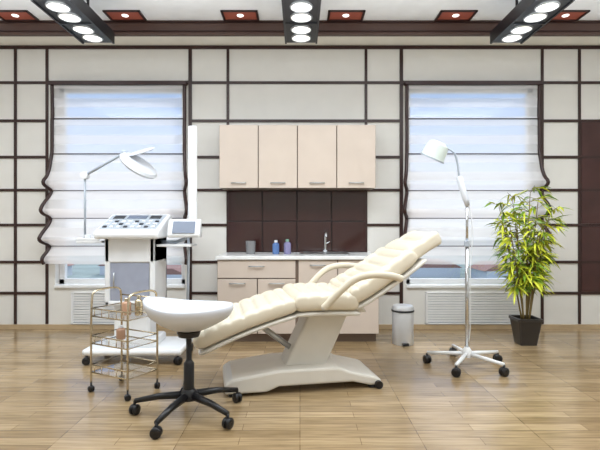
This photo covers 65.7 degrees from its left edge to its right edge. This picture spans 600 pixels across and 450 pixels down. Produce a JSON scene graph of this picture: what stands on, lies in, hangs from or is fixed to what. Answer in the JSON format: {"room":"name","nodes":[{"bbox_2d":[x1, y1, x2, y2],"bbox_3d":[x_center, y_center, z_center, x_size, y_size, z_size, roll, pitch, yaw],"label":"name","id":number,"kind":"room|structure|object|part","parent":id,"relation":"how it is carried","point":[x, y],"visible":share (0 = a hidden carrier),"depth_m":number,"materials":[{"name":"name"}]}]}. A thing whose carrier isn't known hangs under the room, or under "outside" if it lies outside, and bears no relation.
{"room":"beauty treatment room","nodes":[
{"label":"beauty treatment room","id":0,"kind":"room"},
{"bbox_2d":[0,329,599,449],"bbox_3d":[0.000,1.150,1.670,8.600,0.100,6.940,0,0,0],"label":"floor","id":1,"kind":"structure","parent":0,"point":[549,398],"depth_m":2.90,"materials":[{"name":"brown wood"}]},
{"bbox_2d":[87,286,159,400],"bbox_3d":[-1.170,0.762,3.100,0.383,0.676,0.296,0,0,28],"label":"trolley","id":2,"kind":"object","parent":1,"relation":"on","point":[121,333],"visible":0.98,"depth_m":3.06,"materials":[{"name":"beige metal"}]},
{"bbox_2d":[116,325,125,339],"bbox_3d":[-1.222,0.731,3.173,0.059,0.093,0.059,0,0,0],"label":"jar","id":3,"kind":"object","parent":2,"relation":"on","point":[120,332],"depth_m":3.15,"materials":[{"name":"pink plastic"}]},
{"bbox_2d":[122,298,130,315],"bbox_3d":[-1.152,0.540,3.091,0.059,0.113,0.059,0,0,0],"label":"bottle","id":4,"kind":"object","parent":2,"relation":"on","point":[124,304],"depth_m":3.07,"materials":[{"name":"glass"}]},
{"bbox_2d":[135,295,142,315],"bbox_3d":[-1.068,0.530,3.079,0.050,0.133,0.050,0,0,0],"label":"bottle","id":5,"kind":"object","parent":2,"relation":"on","point":[138,302],"depth_m":3.06,"materials":[{"name":"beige metal"}]},
{"bbox_2d":[76,126,201,364],"bbox_3d":[-1.305,0.135,3.845,1.010,1.930,0.504,0,0,0],"label":"machine","id":6,"kind":"object","parent":1,"relation":"on","point":[136,245],"visible":0.84,"depth_m":3.71,"materials":[{"name":"white plastic"}]},
{"bbox_2d":[76,238,104,242],"bbox_3d":[-1.695,0.125,3.830,0.210,0.040,0.200,0,0,0],"label":"tray","id":7,"kind":"object","parent":6,"relation":"on","point":[78,240],"depth_m":3.73,"materials":[{"name":"white plastic"}]},
{"bbox_2d":[80,154,119,234],"bbox_3d":[-1.623,-0.230,3.840,0.375,0.740,0.081,0,0,0],"label":"lamp arm","id":8,"kind":"object","parent":6,"relation":"attached to","point":[84,175],"depth_m":3.83,"materials":[{"name":"grey plastic"}]},
{"bbox_3d":[-1.350,0.450,3.690,0.306,0.296,0.010,0,0,0],"label":"glass door","id":9,"kind":"part","parent":6,"relation":"part of","materials":[{"name":"glass"}]},
{"bbox_3d":[-1.350,-0.026,3.783,0.450,0.116,0.292,0,0,0],"label":"panel","id":10,"kind":"part","parent":6,"relation":"part of","materials":[{"name":"grey plastic"}]},
{"bbox_3d":[-1.038,0.125,3.822,0.233,0.057,0.033,0,0,15],"label":"display arm","id":11,"kind":"part","parent":6,"relation":"part of","materials":[{"name":"grey plastic"}]},
{"bbox_2d":[156,243,196,246],"bbox_3d":[-1.010,0.165,3.825,0.280,0.020,0.210,0,0,0],"label":"shelf","id":12,"kind":"object","parent":6,"relation":"attached to","point":[157,244],"depth_m":3.72,"materials":[{"name":"white plastic"}]},
{"bbox_3d":[-0.940,0.400,3.910,0.044,1.200,0.024,0,0,0],"label":"wand post","id":13,"kind":"part","parent":6,"relation":"part of","materials":[{"name":"grey plastic"}]},
{"bbox_2d":[128,297,241,439],"bbox_3d":[-0.673,0.760,2.701,0.632,0.679,0.649,0,0,0],"label":"stool","id":14,"kind":"object","parent":1,"relation":"on","point":[188,318],"visible":1,"depth_m":2.65,"materials":[{"name":"leather"}]},
{"bbox_3d":[-0.645,0.518,2.700,0.520,0.194,0.403,0,0,0],"label":"seat","id":15,"kind":"part","parent":14,"relation":"part of","materials":[{"name":"plastic"}]},
{"bbox_3d":[-0.645,0.632,2.700,0.140,0.045,0.140,0,0,0],"label":"seat plate","id":16,"kind":"part","parent":14,"relation":"part of","materials":[{"name":"black plastic"}]},
{"bbox_2d":[215,230,378,340],"bbox_3d":[-0.018,0.575,4.627,1.544,1.049,0.625,0,0,0],"label":"base cabinet","id":17,"kind":"object","parent":1,"relation":"on","point":[240,275],"visible":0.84,"depth_m":4.34,"materials":[{"name":"beige laminate"}]},
{"bbox_3d":[-0.587,0.760,4.349,0.367,0.510,0.019,0,0,0],"label":"cabinet door","id":18,"kind":"part","parent":17,"relation":"part of","materials":[{"name":"beige laminate"}]},
{"bbox_3d":[-0.406,0.412,4.349,0.727,0.165,0.019,0,0,0],"label":"drawer","id":19,"kind":"part","parent":17,"relation":"part of","materials":[{"name":"beige laminate"}]},
{"bbox_3d":[-0.218,0.760,4.349,0.350,0.510,0.019,0,0,0],"label":"cabinet door","id":20,"kind":"part","parent":17,"relation":"part of","materials":[{"name":"beige laminate"}]},
{"bbox_2d":[215,252,371,259],"bbox_3d":[-0.018,0.306,4.630,1.544,0.034,0.619,0,0,0],"label":"countertop","id":21,"kind":"structure","parent":17,"relation":"on","point":[227,255],"depth_m":4.32,"materials":[{"name":"white stone"}]},
{"bbox_2d":[246,241,255,253],"bbox_3d":[-0.490,0.223,4.620,0.100,0.130,0.100,0,0,0],"label":"steel cup","id":22,"kind":"object","parent":21,"relation":"on","point":[250,245],"visible":0.99,"depth_m":4.58,"materials":[{"name":"silver metal"}]},
{"bbox_2d":[272,240,278,253],"bbox_3d":[-0.240,0.219,4.620,0.068,0.138,0.068,0,0,0],"label":"lotion bottle","id":23,"kind":"object","parent":21,"relation":"on","point":[275,246],"visible":0.98,"depth_m":4.59,"materials":[{"name":"blue plastic"}]},
{"bbox_2d":[284,239,290,253],"bbox_3d":[-0.125,0.214,4.620,0.072,0.148,0.072,0,0,0],"label":"lotion bottle","id":24,"kind":"object","parent":21,"relation":"on","point":[287,245],"visible":0.98,"depth_m":4.59,"materials":[{"name":"purple plastic"}]},
{"bbox_2d":[300,251,349,254],"bbox_3d":[0.242,0.281,4.630,0.480,0.014,0.400,0,0,0],"label":"sink","id":25,"kind":"object","parent":21,"relation":"in","point":[307,252],"depth_m":4.63,"materials":[{"name":"metal"}]},
{"bbox_2d":[322,230,329,250],"bbox_3d":[0.275,0.169,4.773,0.081,0.237,0.189,0,0,0],"label":"faucet","id":26,"kind":"object","parent":21,"relation":"on","point":[325,231],"depth_m":4.83,"materials":[{"name":"silver metal"}]},
{"bbox_3d":[0.167,0.672,4.349,0.360,0.685,0.019,0,0,0],"label":"cabinet door","id":27,"kind":"part","parent":17,"relation":"part of","materials":[{"name":"beige laminate"}]},
{"bbox_3d":[0.545,0.672,4.349,0.377,0.685,0.019,0,0,0],"label":"cabinet door","id":28,"kind":"part","parent":17,"relation":"part of","materials":[{"name":"beige laminate"}]},
{"bbox_2d":[193,231,441,396],"bbox_3d":[0.129,0.572,3.287,1.714,1.056,0.752,0,0,-11],"label":"chair","id":29,"kind":"object","parent":1,"relation":"on","point":[322,309],"visible":0.95,"depth_m":3.11,"materials":[{"name":"beige leather"}]},
{"bbox_2d":[193,288,296,348],"bbox_3d":[-0.384,0.627,3.188,0.668,0.311,0.574,0,0,-11],"label":"cushion","id":30,"kind":"object","parent":29,"relation":"on","point":[258,312],"depth_m":2.94,"materials":[{"name":"beige leather"}]},
{"bbox_2d":[282,283,358,311],"bbox_3d":[0.124,0.504,3.286,0.430,0.137,0.600,0,0,-11],"label":"seat cushion","id":31,"kind":"object","parent":29,"relation":"on","point":[308,297],"depth_m":3.02,"materials":[{"name":"beige leather"}]},
{"bbox_3d":[0.280,0.421,3.663,0.556,0.250,0.071,0,0,-11],"label":"armrest","id":32,"kind":"part","parent":29,"relation":"part of","materials":[{"name":"beige leather"}]},
{"bbox_3d":[0.410,0.421,2.995,0.556,0.250,0.071,0,0,-11],"label":"armrest","id":33,"kind":"part","parent":29,"relation":"part of","materials":[{"name":"beige leather"}]},
{"bbox_2d":[329,247,416,302],"bbox_3d":[0.516,0.348,3.363,0.492,0.356,0.592,0,0,-11],"label":"cushion","id":34,"kind":"object","parent":29,"relation":"on","point":[399,260],"depth_m":3.13,"materials":[{"name":"beige leather"}]},
{"bbox_2d":[385,231,441,258],"bbox_3d":[0.831,0.149,3.424,0.283,0.212,0.489,0,0,-11],"label":"cushion","id":35,"kind":"object","parent":29,"relation":"on","point":[416,244],"depth_m":3.24,"materials":[{"name":"beige leather"}]},
{"bbox_2d":[391,304,413,345],"bbox_3d":[0.955,0.915,4.307,0.208,0.370,0.234,0,0,0],"label":"waste bin","id":36,"kind":"object","parent":1,"relation":"on","point":[402,314],"visible":1,"depth_m":4.24,"materials":[{"name":"metal"}]},
{"bbox_3d":[0.955,0.760,4.320,0.204,0.060,0.204,0,0,0],"label":"lid","id":37,"kind":"part","parent":36,"relation":"part of","materials":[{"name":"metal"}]},
{"bbox_2d":[420,140,509,376],"bbox_3d":[1.285,0.220,3.600,0.644,1.760,0.606,0,0,34],"label":"floor lamp","id":38,"kind":"object","parent":1,"relation":"on","point":[436,150],"visible":1,"depth_m":3.61,"materials":[{"name":"silver metal"}]},
{"bbox_3d":[1.192,-0.488,3.620,0.112,0.238,0.016,0,0,0],"label":"spring arm","id":39,"kind":"part","parent":38,"relation":"part of","materials":[{"name":"grey plastic"}]},
{"bbox_3d":[1.321,0.400,3.620,0.050,1.162,0.008,0,0,0],"label":"cord","id":40,"kind":"part","parent":38,"relation":"part of","materials":[{"name":"white paint"}]},
{"bbox_2d":[482,185,571,345],"bbox_3d":[2.075,0.364,4.290,0.808,1.471,0.548,0,0,-24],"label":"bamboo","id":41,"kind":"object","parent":1,"relation":"on","point":[526,328],"visible":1,"depth_m":4.25,"materials":[{"name":"plant"}]},
{"bbox_2d":[0,49,599,323],"bbox_3d":[0.000,-0.500,5.040,8.600,3.200,0.200,0,0,0],"label":"wall","id":42,"kind":"structure","parent":0,"point":[246,101],"depth_m":4.94,"materials":[{"name":"white paint"}]},
{"bbox_2d":[71,292,113,323],"bbox_3d":[-2.020,0.880,4.925,0.800,0.340,0.030,0,0,0],"label":"air vent","id":43,"kind":"object","parent":42,"relation":"in","point":[80,301],"visible":0.52,"depth_m":4.92,"materials":[{"name":"white metal"}]},
{"bbox_2d":[37,81,187,264],"bbox_3d":[-1.910,-0.549,4.825,1.546,1.922,0.190,0,0,0],"label":"blind","id":44,"kind":"object","parent":42,"relation":"attached to","point":[112,189],"visible":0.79,"depth_m":4.87,"materials":[{"name":"fabric"}]},
{"bbox_3d":[-2.634,-0.533,4.821,0.039,1.886,0.193,0,0,22],"label":"edge trim","id":45,"kind":"part","parent":44,"relation":"part of","materials":[{"name":"fabric"}]},
{"bbox_3d":[-1.910,0.220,4.840,1.400,0.009,0.010,0,0,0],"label":"fold rod","id":46,"kind":"part","parent":44,"relation":"part of","materials":[{"name":"white fabric"}]},
{"bbox_3d":[-1.910,-0.070,4.855,1.400,0.009,0.010,0,0,0],"label":"fold rod","id":47,"kind":"part","parent":44,"relation":"part of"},
{"bbox_3d":[-1.910,-0.360,4.870,1.400,0.009,0.010,0,0,0],"label":"fold rod","id":48,"kind":"part","parent":44,"relation":"part of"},
{"bbox_3d":[-1.910,-1.490,4.890,1.440,0.040,0.060,0,0,0],"label":"head rail","id":49,"kind":"part","parent":44,"relation":"part of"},
{"bbox_3d":[-1.186,-0.533,4.821,0.039,1.886,0.193,0,0,-22],"label":"edge trim","id":50,"kind":"part","parent":44,"relation":"part of","materials":[{"name":"fabric"}]},
{"bbox_2d":[54,284,184,287],"bbox_3d":[-1.910,0.650,4.965,1.380,0.030,0.110,0,0,0],"label":"sill","id":51,"kind":"structure","parent":42,"relation":"attached to","point":[57,285],"depth_m":4.91,"materials":[{"name":"white paint"}]},
{"bbox_2d":[59,89,184,283],"bbox_3d":[-1.910,-0.425,5.050,1.380,2.130,0.060,0,0,0],"label":"frame","id":52,"kind":"object","parent":42,"relation":"attached to","point":[63,279],"visible":0.34,"depth_m":5.02,"materials":[{"name":"white paint"}]},
{"bbox_2d":[228,190,364,251],"bbox_3d":[-0.033,-0.040,4.933,1.465,0.655,0.013,0,0,0],"label":"backsplash","id":53,"kind":"structure","parent":42,"relation":"attached to","point":[301,217],"depth_m":4.93,"materials":[{"name":"tile"}]},
{"bbox_2d":[219,125,375,189],"bbox_3d":[-0.025,-0.677,4.752,1.550,0.622,0.375,0,0,0],"label":"upper cabinet","id":54,"kind":"object","parent":42,"relation":"attached to","point":[251,157],"visible":1,"depth_m":4.59,"materials":[{"name":"beige laminate"}]},
{"bbox_3d":[-0.606,-0.677,4.599,0.378,0.622,0.019,0,0,0],"label":"door","id":55,"kind":"part","parent":54,"relation":"part of","materials":[{"name":"beige laminate"}]},
{"bbox_3d":[-0.219,-0.677,4.599,0.378,0.622,0.019,0,0,0],"label":"door","id":56,"kind":"part","parent":54,"relation":"part of","materials":[{"name":"beige laminate"}]},
{"bbox_3d":[0.169,-0.677,4.599,0.378,0.622,0.019,0,0,0],"label":"door","id":57,"kind":"part","parent":54,"relation":"part of","materials":[{"name":"beige laminate"}]},
{"bbox_3d":[0.556,-0.677,4.599,0.378,0.622,0.019,0,0,0],"label":"door","id":58,"kind":"part","parent":54,"relation":"part of","materials":[{"name":"beige laminate"}]},
{"bbox_2d":[0,45,599,323],"bbox_3d":[0.000,-0.426,4.934,8.600,2.953,0.014,0,0,0],"label":"trim","id":59,"kind":"structure","parent":42,"relation":"attached to","point":[15,82],"depth_m":4.93,"materials":[{"name":"brown wood"}]},
{"bbox_2d":[0,324,599,328],"bbox_3d":[0.000,1.077,4.931,8.600,0.045,0.018,0,0,0],"label":"baseboard","id":60,"kind":"structure","parent":42,"relation":"attached to","point":[2,326],"depth_m":4.92,"materials":[{"name":"brown wood"}]},
{"bbox_2d":[0,36,599,44],"bbox_3d":[0.000,-1.938,4.780,8.600,0.065,0.320,0,0,0],"label":"crown molding","id":61,"kind":"structure","parent":42,"relation":"attached to","point":[4,40],"depth_m":4.80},
{"bbox_2d":[406,284,514,287],"bbox_3d":[1.820,0.650,4.965,1.380,0.030,0.110,0,0,0],"label":"sill","id":62,"kind":"structure","parent":42,"relation":"attached to","point":[407,285],"depth_m":4.91,"materials":[{"name":"white paint"}]},
{"bbox_2d":[406,89,531,283],"bbox_3d":[1.820,-0.425,5.050,1.380,2.130,0.060,0,0,0],"label":"frame","id":63,"kind":"object","parent":42,"relation":"attached to","point":[527,93],"visible":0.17,"depth_m":5.02,"materials":[{"name":"white paint"}]},
{"bbox_2d":[425,292,520,323],"bbox_3d":[1.835,0.880,4.925,1.010,0.340,0.030,0,0,0],"label":"air vent","id":64,"kind":"object","parent":42,"relation":"in","point":[440,307],"visible":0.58,"depth_m":4.92,"materials":[{"name":"white metal"}]},
{"bbox_2d":[403,81,552,264],"bbox_3d":[1.820,-0.549,4.825,1.546,1.922,0.190,0,0,0],"label":"blind","id":65,"kind":"object","parent":42,"relation":"attached to","point":[433,201],"visible":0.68,"depth_m":4.87,"materials":[{"name":"fabric"}]},
{"bbox_3d":[1.096,-0.533,4.821,0.039,1.886,0.193,0,0,22],"label":"edge trim","id":66,"kind":"part","parent":65,"relation":"part of","materials":[{"name":"fabric"}]},
{"bbox_3d":[1.820,-0.360,4.870,1.400,0.009,0.010,0,0,0],"label":"fold rod","id":67,"kind":"part","parent":65,"relation":"part of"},
{"bbox_3d":[1.820,-0.070,4.855,1.400,0.009,0.010,0,0,0],"label":"fold rod","id":68,"kind":"part","parent":65,"relation":"part of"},
{"bbox_3d":[1.820,-1.490,4.890,1.440,0.040,0.060,0,0,0],"label":"head rail","id":69,"kind":"part","parent":65,"relation":"part of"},
{"bbox_3d":[1.820,0.220,4.840,1.400,0.009,0.010,0,0,0],"label":"fold rod","id":70,"kind":"part","parent":65,"relation":"part of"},
{"bbox_3d":[2.544,-0.533,4.821,0.039,1.886,0.193,0,0,-22],"label":"edge trim","id":71,"kind":"part","parent":65,"relation":"part of","materials":[{"name":"fabric"}]},
{"bbox_2d":[581,122,599,291],"bbox_3d":[3.170,-0.191,4.935,0.370,1.798,0.010,0,0,0],"label":"panel","id":72,"kind":"object","parent":42,"relation":"attached to","point":[590,131],"depth_m":4.93,"materials":[{"name":"brown wood"}]},
{"bbox_2d":[0,0,599,19],"bbox_3d":[0.000,-2.035,1.670,8.600,0.130,6.940,0,0,0],"label":"ceiling","id":73,"kind":"structure","parent":0,"point":[151,9],"depth_m":4.19,"materials":[{"name":"white paint"}]},
{"bbox_2d":[0,10,38,20],"bbox_3d":[-2.670,-1.963,4.360,0.340,0.014,0.200,0,0,0],"label":"recessed light","id":74,"kind":"object","parent":73,"relation":"in","point":[5,15],"visible":1,"depth_m":4.36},
{"bbox_3d":[-2.670,-1.967,4.360,0.300,0.006,0.170,0,0,0],"label":"panel","id":75,"kind":"part","parent":74,"relation":"part of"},
{"bbox_2d":[30,0,114,43],"bbox_3d":[-1.820,-1.802,3.795,0.290,0.339,0.810,0,0,0],"label":"track light","id":76,"kind":"object","parent":73,"relation":"attached to","point":[76,17],"depth_m":3.75,"materials":[{"name":"black metal"}]},
{"bbox_2d":[102,10,146,20],"bbox_3d":[-1.640,-1.963,4.360,0.340,0.014,0.200,0,0,0],"label":"recessed light","id":77,"kind":"object","parent":73,"relation":"in","point":[113,15],"visible":1,"depth_m":4.36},
{"bbox_3d":[-1.640,-1.967,4.360,0.300,0.006,0.170,0,0,0],"label":"panel","id":78,"kind":"part","parent":77,"relation":"part of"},
{"bbox_2d":[220,10,258,20],"bbox_3d":[-0.560,-1.963,4.360,0.340,0.014,0.200,0,0,0],"label":"recessed light","id":79,"kind":"object","parent":73,"relation":"in","point":[228,15],"visible":1,"depth_m":4.36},
{"bbox_3d":[-0.560,-1.967,4.360,0.300,0.006,0.170,0,0,0],"label":"panel","id":80,"kind":"part","parent":79,"relation":"part of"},
{"bbox_2d":[0,23,599,35],"bbox_3d":[0.000,-1.905,4.515,8.600,0.130,0.050,0,0,0],"label":"trim","id":81,"kind":"structure","parent":73,"relation":"attached to","point":[3,26],"depth_m":4.49,"materials":[{"name":"brown wood"}]},
{"bbox_2d":[0,20,599,31],"bbox_3d":[0.000,-1.917,4.483,8.600,0.105,0.015,0,0,0],"label":"bead","id":82,"kind":"object","parent":73,"relation":"attached to","point":[1,21],"depth_m":4.47},
{"bbox_2d":[281,0,320,43],"bbox_3d":[0.010,-1.802,3.495,0.290,0.339,1.410,0,0,0],"label":"track light","id":83,"kind":"object","parent":73,"relation":"attached to","point":[301,18],"depth_m":3.73,"materials":[{"name":"black metal"}]},
{"bbox_2d":[327,10,364,20],"bbox_3d":[0.430,-1.963,4.360,0.340,0.014,0.200,0,0,0],"label":"recessed light","id":84,"kind":"object","parent":73,"relation":"in","point":[333,15],"visible":1,"depth_m":4.36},
{"bbox_3d":[0.430,-1.967,4.360,0.300,0.006,0.170,0,0,0],"label":"panel","id":85,"kind":"part","parent":84,"relation":"part of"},
{"bbox_2d":[434,10,477,20],"bbox_3d":[1.460,-1.963,4.360,0.340,0.014,0.200,0,0,0],"label":"recessed light","id":86,"kind":"object","parent":73,"relation":"in","point":[443,15],"visible":1,"depth_m":4.36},
{"bbox_3d":[1.460,-1.967,4.360,0.300,0.006,0.170,0,0,0],"label":"panel","id":87,"kind":"part","parent":86,"relation":"part of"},
{"bbox_2d":[490,0,574,43],"bbox_3d":[1.860,-1.802,3.795,0.290,0.339,0.810,0,0,0],"label":"track light","id":88,"kind":"object","parent":73,"relation":"attached to","point":[527,17],"depth_m":3.75,"materials":[{"name":"black metal"}]},
{"bbox_2d":[551,10,589,20],"bbox_3d":[2.490,-1.963,4.360,0.340,0.014,0.200,0,0,0],"label":"recessed light","id":89,"kind":"object","parent":73,"relation":"in","point":[565,15],"visible":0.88,"depth_m":4.36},
{"bbox_3d":[2.490,-1.967,4.360,0.300,0.006,0.170,0,0,0],"label":"panel","id":90,"kind":"part","parent":89,"relation":"part of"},
{"bbox_2d":[509,315,542,345],"bbox_3d":[2.090,0.978,4.310,0.224,0.245,0.224,0,0,0],"label":"pot","id":91,"kind":"object","parent":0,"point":[526,329],"depth_m":4.23,"materials":[{"name":"black plastic"}]},
{"label":"outside","id":92,"kind":"structure","parent":0,"visible":0},
{"bbox_2d":[67,264,471,277],"bbox_3d":[0.000,10.200,166.000,300.000,0.200,308.000,0,0,0],"label":"ground","id":93,"kind":"structure","parent":92,"point":[78,270],"depth_m":98.89,"materials":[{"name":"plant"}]},
{"bbox_2d":[67,264,515,277],"bbox_3d":[1.000,8.400,91.000,119.000,3.400,22.000,0,0,0],"label":"houses","id":94,"kind":"structure","parent":93,"relation":"on","point":[427,270],"depth_m":89.99,"materials":[{"name":"tile"}]}
]}

